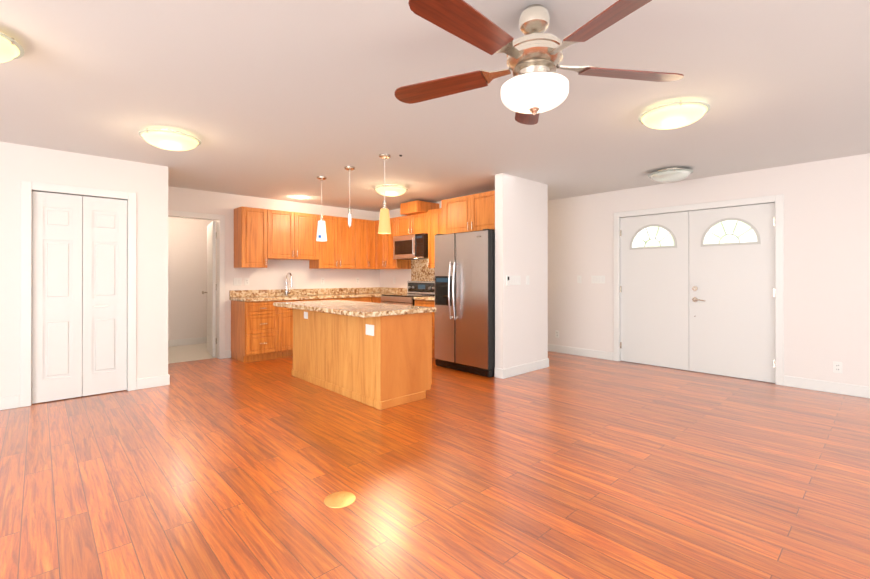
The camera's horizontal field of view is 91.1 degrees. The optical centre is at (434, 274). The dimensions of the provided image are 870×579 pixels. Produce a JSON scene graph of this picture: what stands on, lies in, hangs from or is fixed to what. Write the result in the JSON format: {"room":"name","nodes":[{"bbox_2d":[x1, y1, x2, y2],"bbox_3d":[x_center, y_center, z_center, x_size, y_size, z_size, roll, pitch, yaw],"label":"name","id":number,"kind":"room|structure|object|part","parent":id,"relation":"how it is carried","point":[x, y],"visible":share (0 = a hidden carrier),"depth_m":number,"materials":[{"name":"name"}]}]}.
{"room":"empty living room","nodes":[
{"label":"empty living room","id":0,"kind":"room"},
{"bbox_2d":[0,142,167,397],"bbox_3d":[-4.753,0.006,3.212,4.720,2.440,0.120,0,0,-43],"label":"wall","id":1,"kind":"structure","parent":0,"point":[147,183],"depth_m":4.32,"materials":[{"name":"white paint"}]},
{"bbox_2d":[0,395,19,409],"bbox_3d":[-5.084,1.168,2.807,3.385,0.115,0.018,0,0,-43],"label":"baseboard","id":2,"kind":"structure","parent":1,"relation":"attached to","point":[10,402],"depth_m":3.91,"materials":[{"name":"white wood"}]},
{"bbox_2d":[20,180,136,406],"bbox_3d":[-3.561,0.175,4.309,0.890,2.105,0.136,0,0,-43],"label":"door frame","id":3,"kind":"structure","parent":1,"relation":"attached to","point":[28,188],"depth_m":4.05,"materials":[{"name":"white wood"}]},
{"bbox_2d":[32,191,126,403],"bbox_3d":[-3.552,0.213,4.299,0.732,2.014,0.047,0,0,-43],"label":"bifold closet door","id":4,"kind":"structure","parent":1,"relation":"in","point":[79,296],"depth_m":4.27,"materials":[{"name":"white wood"}]},
{"bbox_2d":[136,374,168,389],"bbox_3d":[-3.092,1.171,4.665,0.285,0.115,0.018,0,0,-43],"label":"baseboard","id":5,"kind":"structure","parent":1,"relation":"attached to","point":[149,382],"depth_m":4.66,"materials":[{"name":"white wood"}]},
{"bbox_2d":[168,217,211,339],"bbox_3d":[-4.550,0.013,7.428,1.260,2.440,0.120,0,0,-43],"label":"wall","id":6,"kind":"structure","parent":0,"point":[187,276],"depth_m":7.52,"materials":[{"name":"white paint"}]},
{"bbox_2d":[168,337,206,346],"bbox_3d":[-4.503,1.173,7.376,1.280,0.111,0.018,0,0,-43],"label":"baseboard","id":7,"kind":"structure","parent":6,"relation":"attached to","point":[178,342],"depth_m":7.51,"materials":[{"name":"white"}]},
{"bbox_2d":[168,343,216,363],"bbox_3d":[-3.965,1.230,6.782,1.300,0.004,1.620,0,0,-43],"label":"floor","id":8,"kind":"structure","parent":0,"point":[185,353],"depth_m":6.68,"materials":[{"name":"beige tile"}]},
{"bbox_2d":[212,220,216,337],"bbox_3d":[-3.486,0.013,7.312,0.120,2.440,1.740,0,0,-43],"label":"wall","id":9,"kind":"structure","parent":0,"point":[212,220],"depth_m":7.73,"materials":[{"name":"white paint"}]},
{"bbox_2d":[168,186,379,349],"bbox_3d":[-3.746,0.010,5.800,9.720,2.440,0.120,0,0,-43],"label":"wall","id":10,"kind":"structure","parent":0,"point":[272,275],"depth_m":6.74,"materials":[{"name":"white paint"}]},
{"bbox_2d":[168,210,224,358],"bbox_3d":[-3.478,0.173,6.039,0.910,2.115,0.136,0,0,-43],"label":"door frame","id":11,"kind":"structure","parent":10,"relation":"attached to","point":[220,219],"depth_m":6.27,"materials":[{"name":"white wood"}]},
{"bbox_2d":[202,221,216,356],"bbox_3d":[-3.489,0.211,6.653,0.156,2.018,0.768,0,0,-43],"label":"open bathroom door","id":12,"kind":"structure","parent":10,"relation":"in","point":[211,288],"depth_m":6.45,"materials":[{"name":"white"}]},
{"bbox_2d":[233,278,241,285],"bbox_3d":[-2.973,0.101,6.430,0.116,0.115,0.008,0,0,-43],"label":"light switch","id":13,"kind":"object","parent":10,"relation":"attached to","point":[237,281],"visible":1,"depth_m":6.43,"materials":[{"name":"white plastic"}]},
{"bbox_2d":[244,278,248,284],"bbox_3d":[-2.874,0.102,6.522,0.070,0.115,0.008,0,0,-43],"label":"electrical outlet","id":14,"kind":"object","parent":10,"relation":"attached to","point":[246,281],"visible":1,"depth_m":6.51,"materials":[{"name":"white plastic"}]},
{"bbox_2d":[234,207,273,267],"bbox_3d":[-2.743,-0.584,6.418,0.429,0.950,0.338,0,0,-43],"label":"upper cabinet","id":15,"kind":"object","parent":10,"relation":"attached to","point":[261,236],"depth_m":6.29,"materials":[{"name":"brown wood"}]},
{"bbox_2d":[274,210,321,268],"bbox_3d":[-2.318,-0.583,6.813,0.946,0.950,0.338,0,0,-43],"label":"upper cabinet","id":16,"kind":"object","parent":10,"relation":"attached to","point":[295,233],"depth_m":6.72,"materials":[{"name":"brown wood"}]},
{"bbox_2d":[322,215,357,268],"bbox_3d":[-1.757,-0.582,7.335,0.804,0.950,0.338,0,0,-43],"label":"upper cabinet","id":17,"kind":"object","parent":10,"relation":"attached to","point":[340,250],"depth_m":7.25,"materials":[{"name":"brown wood"}]},
{"bbox_2d":[358,219,365,268],"bbox_3d":[-1.413,-0.582,7.655,0.352,0.950,0.338,0,0,-43],"label":"upper cabinet","id":18,"kind":"object","parent":10,"relation":"attached to","point":[361,222],"depth_m":7.54,"materials":[{"name":"brown wood"}]},
{"bbox_2d":[380,201,440,287],"bbox_3d":[0.182,0.012,7.009,0.180,2.440,3.460,0,0,-43],"label":"wall","id":19,"kind":"structure","parent":0,"point":[401,276],"depth_m":7.85,"materials":[{"name":"white paint"}]},
{"bbox_2d":[378,218,393,269],"bbox_3d":[-0.751,-0.582,7.630,0.339,0.950,0.640,0,0,-43],"label":"upper cabinet","id":20,"kind":"object","parent":19,"relation":"attached to","point":[385,259],"depth_m":7.49,"materials":[{"name":"brown wood"}]},
{"bbox_2d":[394,206,425,268],"bbox_3d":[-0.261,-0.583,7.103,0.339,0.950,0.907,0,0,-43],"label":"upper cabinet","id":21,"kind":"object","parent":19,"relation":"attached to","point":[414,222],"depth_m":7.03,"materials":[{"name":"brown wood"}]},
{"bbox_2d":[393,233,427,259],"bbox_3d":[-0.304,-0.459,7.063,0.455,0.383,0.776,0,0,-43],"label":"over-the-range microwave","id":22,"kind":"object","parent":21,"relation":"attached to","point":[411,247],"visible":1,"depth_m":6.88,"materials":[{"name":"silver metal"}]},
{"bbox_2d":[426,206,441,267],"bbox_3d":[0.222,-0.583,6.584,0.339,0.950,0.620,0,0,-43],"label":"upper cabinet","id":23,"kind":"object","parent":19,"relation":"attached to","point":[433,214],"depth_m":6.62,"materials":[{"name":"brown wood"}]},
{"bbox_2d":[442,190,494,233],"bbox_3d":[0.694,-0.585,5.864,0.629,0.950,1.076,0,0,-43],"label":"upper cabinet","id":24,"kind":"object","parent":19,"relation":"attached to","point":[474,212],"depth_m":5.64,"materials":[{"name":"brown wood"}]},
{"bbox_2d":[0,351,869,578],"bbox_3d":[-0.947,1.275,2.898,9.870,0.100,12.220,0,0,-43],"label":"floor","id":25,"kind":"structure","parent":0,"point":[565,466],"depth_m":2.56,"materials":[{"name":"brown wood"}]},
{"bbox_2d":[231,300,282,362],"bbox_3d":[-2.646,0.803,6.315,0.514,0.856,0.619,0,0,-43],"label":"base cabinet","id":26,"kind":"object","parent":25,"relation":"on","point":[261,330],"depth_m":6.10,"materials":[{"name":"brown wood"}]},
{"bbox_2d":[281,299,330,356],"bbox_3d":[-2.184,0.803,6.744,0.854,0.856,0.619,0,0,-43],"label":"base cabinet","id":27,"kind":"object","parent":25,"relation":"on","point":[287,312],"depth_m":6.34,"materials":[{"name":"brown wood"}]},
{"bbox_2d":[229,287,401,301],"bbox_3d":[-1.833,0.399,7.038,2.729,0.335,0.669,0,0,-43],"label":"countertop","id":28,"kind":"structure","parent":27,"relation":"on","point":[323,293],"depth_m":6.96,"materials":[{"name":"stone"}]},
{"bbox_2d":[285,272,292,295],"bbox_3d":[-2.319,0.144,6.836,0.094,0.374,0.230,0,0,-43],"label":"faucet","id":29,"kind":"object","parent":28,"relation":"on","point":[291,285],"visible":1,"depth_m":6.86,"materials":[{"name":"silver metal"}]},
{"bbox_2d":[324,491,355,507],"bbox_3d":[-0.518,1.221,2.327,0.170,0.006,0.170,0,0,-43],"label":"electrical outlet","id":30,"kind":"object","parent":25,"relation":"on","point":[341,499],"visible":1,"depth_m":2.32,"materials":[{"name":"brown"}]},
{"bbox_2d":[331,298,354,300],"bbox_3d":[-1.761,0.804,7.137,0.518,0.856,0.619,0,0,-43],"label":"base cabinet","id":31,"kind":"object","parent":25,"relation":"on","point":[349,299],"depth_m":6.99,"materials":[{"name":"brown wood"}]},
{"bbox_2d":[355,297,366,301],"bbox_3d":[-1.476,0.804,7.403,0.478,0.856,0.619,0,0,-43],"label":"base cabinet","id":32,"kind":"object","parent":25,"relation":"on","point":[363,299],"depth_m":7.21,"materials":[{"name":"brown wood"}]},
{"bbox_2d":[291,309,431,409],"bbox_3d":[-0.878,0.801,4.786,0.684,0.854,1.854,0,0,-43],"label":"kitchen island","id":33,"kind":"object","parent":25,"relation":"on","point":[381,362],"visible":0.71,"depth_m":4.20,"materials":[{"name":"brown wood"}]},
{"bbox_2d":[273,300,436,317],"bbox_3d":[-0.962,0.351,4.715,0.880,0.045,1.940,0,0,-43],"label":"island countertop","id":34,"kind":"structure","parent":33,"relation":"on","point":[356,308],"depth_m":4.30,"materials":[{"name":"stone"}]},
{"bbox_2d":[367,297,380,302],"bbox_3d":[-0.783,0.804,7.410,0.682,0.856,0.356,0,0,-43],"label":"base cabinet","id":35,"kind":"object","parent":25,"relation":"on","point":[369,299],"depth_m":7.28,"materials":[{"name":"brown wood"}]},
{"bbox_2d":[381,281,434,305],"bbox_3d":[-0.411,0.667,6.962,0.712,1.130,0.784,0,0,-43],"label":"range","id":36,"kind":"object","parent":25,"relation":"on","point":[419,288],"visible":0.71,"depth_m":6.98,"materials":[{"name":"silver metal"}]},
{"bbox_2d":[415,300,434,357],"bbox_3d":[0.122,0.803,6.484,0.618,0.856,0.616,0,0,-43],"label":"base cabinet","id":37,"kind":"object","parent":25,"relation":"on","point":[425,303],"depth_m":6.21,"materials":[{"name":"brown wood"}]},
{"bbox_2d":[412,259,434,300],"bbox_3d":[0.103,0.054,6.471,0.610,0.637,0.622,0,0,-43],"label":"countertop","id":38,"kind":"structure","parent":37,"relation":"on","point":[421,270],"depth_m":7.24,"materials":[{"name":"stone"}]},
{"bbox_2d":[435,229,494,376],"bbox_3d":[0.588,0.339,5.685,0.928,1.782,0.952,0,0,-43],"label":"refrigerator","id":39,"kind":"object","parent":25,"relation":"on","point":[465,301],"visible":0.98,"depth_m":5.35,"materials":[{"name":"silver metal"}]},
{"bbox_2d":[0,0,869,211],"bbox_3d":[-0.947,-1.265,2.902,9.870,0.100,12.220,0,0,-43],"label":"ceiling","id":40,"kind":"structure","parent":0,"point":[287,100],"depth_m":2.87,"materials":[{"name":"white paint"}]},
{"bbox_2d":[0,32,24,62],"bbox_3d":[-2.338,-1.153,2.100,0.460,0.124,0.460,0,0,-43],"label":"ceiling light","id":41,"kind":"object","parent":40,"relation":"attached to","point":[11,48],"visible":1,"depth_m":2.17,"materials":[{"name":"white glass"}]},
{"bbox_2d":[138,128,200,150],"bbox_3d":[-2.273,-1.151,3.675,0.460,0.124,0.460,0,0,-43],"label":"ceiling light","id":42,"kind":"object","parent":40,"relation":"attached to","point":[168,139],"visible":1,"depth_m":3.56,"materials":[{"name":"white glass"}]},
{"bbox_2d":[316,176,326,241],"bbox_3d":[-1.402,-0.814,5.278,0.132,0.792,0.132,0,0,-43],"label":"pendant light","id":43,"kind":"object","parent":40,"relation":"hanging from","point":[321,233],"visible":1,"depth_m":5.24,"materials":[{"name":"white glass"}]},
{"bbox_2d":[344,166,354,226],"bbox_3d":[-0.959,-0.871,4.802,0.120,0.680,0.120,0,0,-43],"label":"pendant light","id":44,"kind":"object","parent":40,"relation":"hanging from","point":[350,168],"visible":1,"depth_m":4.79,"materials":[{"name":"white glass"}]},
{"bbox_2d":[378,154,390,233],"bbox_3d":[-0.509,-0.816,4.319,0.132,0.792,0.132,0,0,-43],"label":"pendant light","id":45,"kind":"object","parent":40,"relation":"hanging from","point":[384,224],"visible":1,"depth_m":4.28,"materials":[{"name":"yellow glass"}]},
{"bbox_2d":[374,185,407,195],"bbox_3d":[-0.603,-1.147,5.844,0.460,0.124,0.460,0,0,-43],"label":"kitchen ceiling light","id":46,"kind":"object","parent":40,"relation":"attached to","point":[393,190],"visible":0.92,"depth_m":5.72,"materials":[{"name":"white glass"}]},
{"bbox_2d":[395,0,683,124],"bbox_3d":[0.418,-0.975,1.915,1.373,0.482,1.423,0,0,-43],"label":"ceiling fan","id":47,"kind":"object","parent":40,"relation":"hanging from","point":[534,86],"visible":1,"depth_m":1.86,"materials":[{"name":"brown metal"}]},
{"bbox_3d":[0.073,-0.959,2.156,0.630,0.016,0.144,0,-12,27],"label":"blade","id":48,"kind":"part","parent":47,"relation":"part of","materials":[{"name":"brown wood"}]},
{"bbox_3d":[0.150,-0.960,1.657,0.630,0.016,0.144,0,-12,-45],"label":"blade","id":49,"kind":"part","parent":47,"relation":"part of","materials":[{"name":"brown wood"}]},
{"bbox_3d":[0.524,-0.959,2.384,0.144,0.016,0.630,12,2,9],"label":"blade","id":50,"kind":"part","parent":47,"relation":"part of","materials":[{"name":"brown wood"}]},
{"bbox_3d":[0.649,-0.960,1.575,0.144,0.016,0.630,-13,6,-26],"label":"blade","id":51,"kind":"part","parent":47,"relation":"part of","materials":[{"name":"brown wood"}]},
{"bbox_3d":[0.881,-0.959,2.025,0.630,0.016,0.144,0,12,-9],"label":"blade","id":52,"kind":"part","parent":47,"relation":"part of","materials":[{"name":"brown wood"}]},
{"bbox_2d":[648,168,692,181],"bbox_3d":[2.726,-1.149,4.952,0.460,0.124,0.460,0,0,-43],"label":"ceiling light","id":53,"kind":"object","parent":40,"relation":"attached to","point":[670,175],"visible":1,"depth_m":4.83,"materials":[{"name":"white glass"}]},
{"bbox_2d":[638,100,709,129],"bbox_3d":[1.740,-1.152,3.120,0.460,0.124,0.460,0,0,-43],"label":"ceiling light","id":54,"kind":"object","parent":40,"relation":"attached to","point":[674,115],"visible":1,"depth_m":3.01,"materials":[{"name":"white glass"}]},
{"bbox_2d":[495,173,547,368],"bbox_3d":[1.116,0.010,5.433,0.960,2.440,0.120,0,0,-43],"label":"wall","id":55,"kind":"structure","parent":0,"point":[521,250],"depth_m":5.30,"materials":[{"name":"white paint"}]},
{"bbox_2d":[506,275,509,285],"bbox_3d":[0.870,0.067,5.106,0.055,0.125,0.022,0,0,-43],"label":"thermostat","id":56,"kind":"object","parent":55,"relation":"attached to","point":[507,280],"visible":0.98,"depth_m":5.09,"materials":[{"name":"white plastic"}]},
{"bbox_2d":[510,276,520,284],"bbox_3d":[0.981,0.068,5.219,0.202,0.099,0.008,0,0,-43],"label":"light switch","id":57,"kind":"object","parent":55,"relation":"attached to","point":[515,280],"visible":1,"depth_m":5.21,"materials":[{"name":"white plastic"}]},
{"bbox_2d":[501,358,548,378],"bbox_3d":[1.151,1.172,5.375,0.964,0.115,0.018,0,0,-43],"label":"baseboard","id":58,"kind":"structure","parent":55,"relation":"attached to","point":[528,367],"depth_m":5.33,"materials":[{"name":"white"}]},
{"bbox_2d":[548,153,869,386],"bbox_3d":[2.612,0.011,6.210,0.150,2.440,12.220,0,0,-43],"label":"wall","id":59,"kind":"structure","parent":0,"point":[826,264],"depth_m":4.67,"materials":[{"name":"white paint"}]},
{"bbox_2d":[555,330,558,337],"bbox_3d":[1.948,0.942,6.806,0.008,0.115,0.070,0,0,-43],"label":"outlet","id":60,"kind":"object","parent":59,"relation":"attached to","point":[556,333],"visible":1,"depth_m":6.81,"materials":[{"name":"white plastic"}]},
{"bbox_2d":[548,344,613,360],"bbox_3d":[1.207,1.176,7.595,0.018,0.115,3.995,0,0,-43],"label":"baseboard","id":61,"kind":"structure","parent":59,"relation":"attached to","point":[553,348],"depth_m":6.49,"materials":[{"name":"white wood"}]},
{"bbox_2d":[591,276,604,282],"bbox_3d":[2.410,0.067,6.310,0.008,0.090,0.200,0,0,-43],"label":"light switch","id":62,"kind":"object","parent":59,"relation":"attached to","point":[597,279],"visible":1,"depth_m":6.31,"materials":[{"name":"white plastic"}]},
{"bbox_2d":[620,211,688,369],"bbox_3d":[2.958,0.204,5.796,0.057,2.037,0.880,0,0,-43],"label":"entry door","id":63,"kind":"structure","parent":59,"relation":"in","point":[654,289],"depth_m":5.76,"materials":[{"name":"white wood"}]},
{"bbox_2d":[614,194,783,385],"bbox_3d":[3.275,0.167,5.487,0.166,2.125,1.910,0,0,-43],"label":"door frame","id":64,"kind":"structure","parent":59,"relation":"attached to","point":[778,200],"depth_m":4.90,"materials":[{"name":"white wood"}]},
{"bbox_2d":[689,203,774,382],"bbox_3d":[3.542,0.203,5.132,0.105,2.037,0.880,0,0,-43],"label":"entry door","id":65,"kind":"structure","parent":59,"relation":"in","point":[731,291],"depth_m":5.11,"materials":[{"name":"white"}]},
{"bbox_2d":[784,375,869,397],"bbox_3d":[5.239,1.168,3.260,0.018,0.115,4.025,0,0,-43],"label":"baseboard","id":66,"kind":"structure","parent":59,"relation":"attached to","point":[797,382],"depth_m":4.46,"materials":[{"name":"white"}]},
{"bbox_2d":[833,362,841,373],"bbox_3d":[4.168,0.958,4.419,0.008,0.115,0.070,0,0,-43],"label":"outlet","id":67,"kind":"object","parent":59,"relation":"attached to","point":[837,367],"visible":1,"depth_m":4.42,"materials":[{"name":"white plastic"}]}
]}

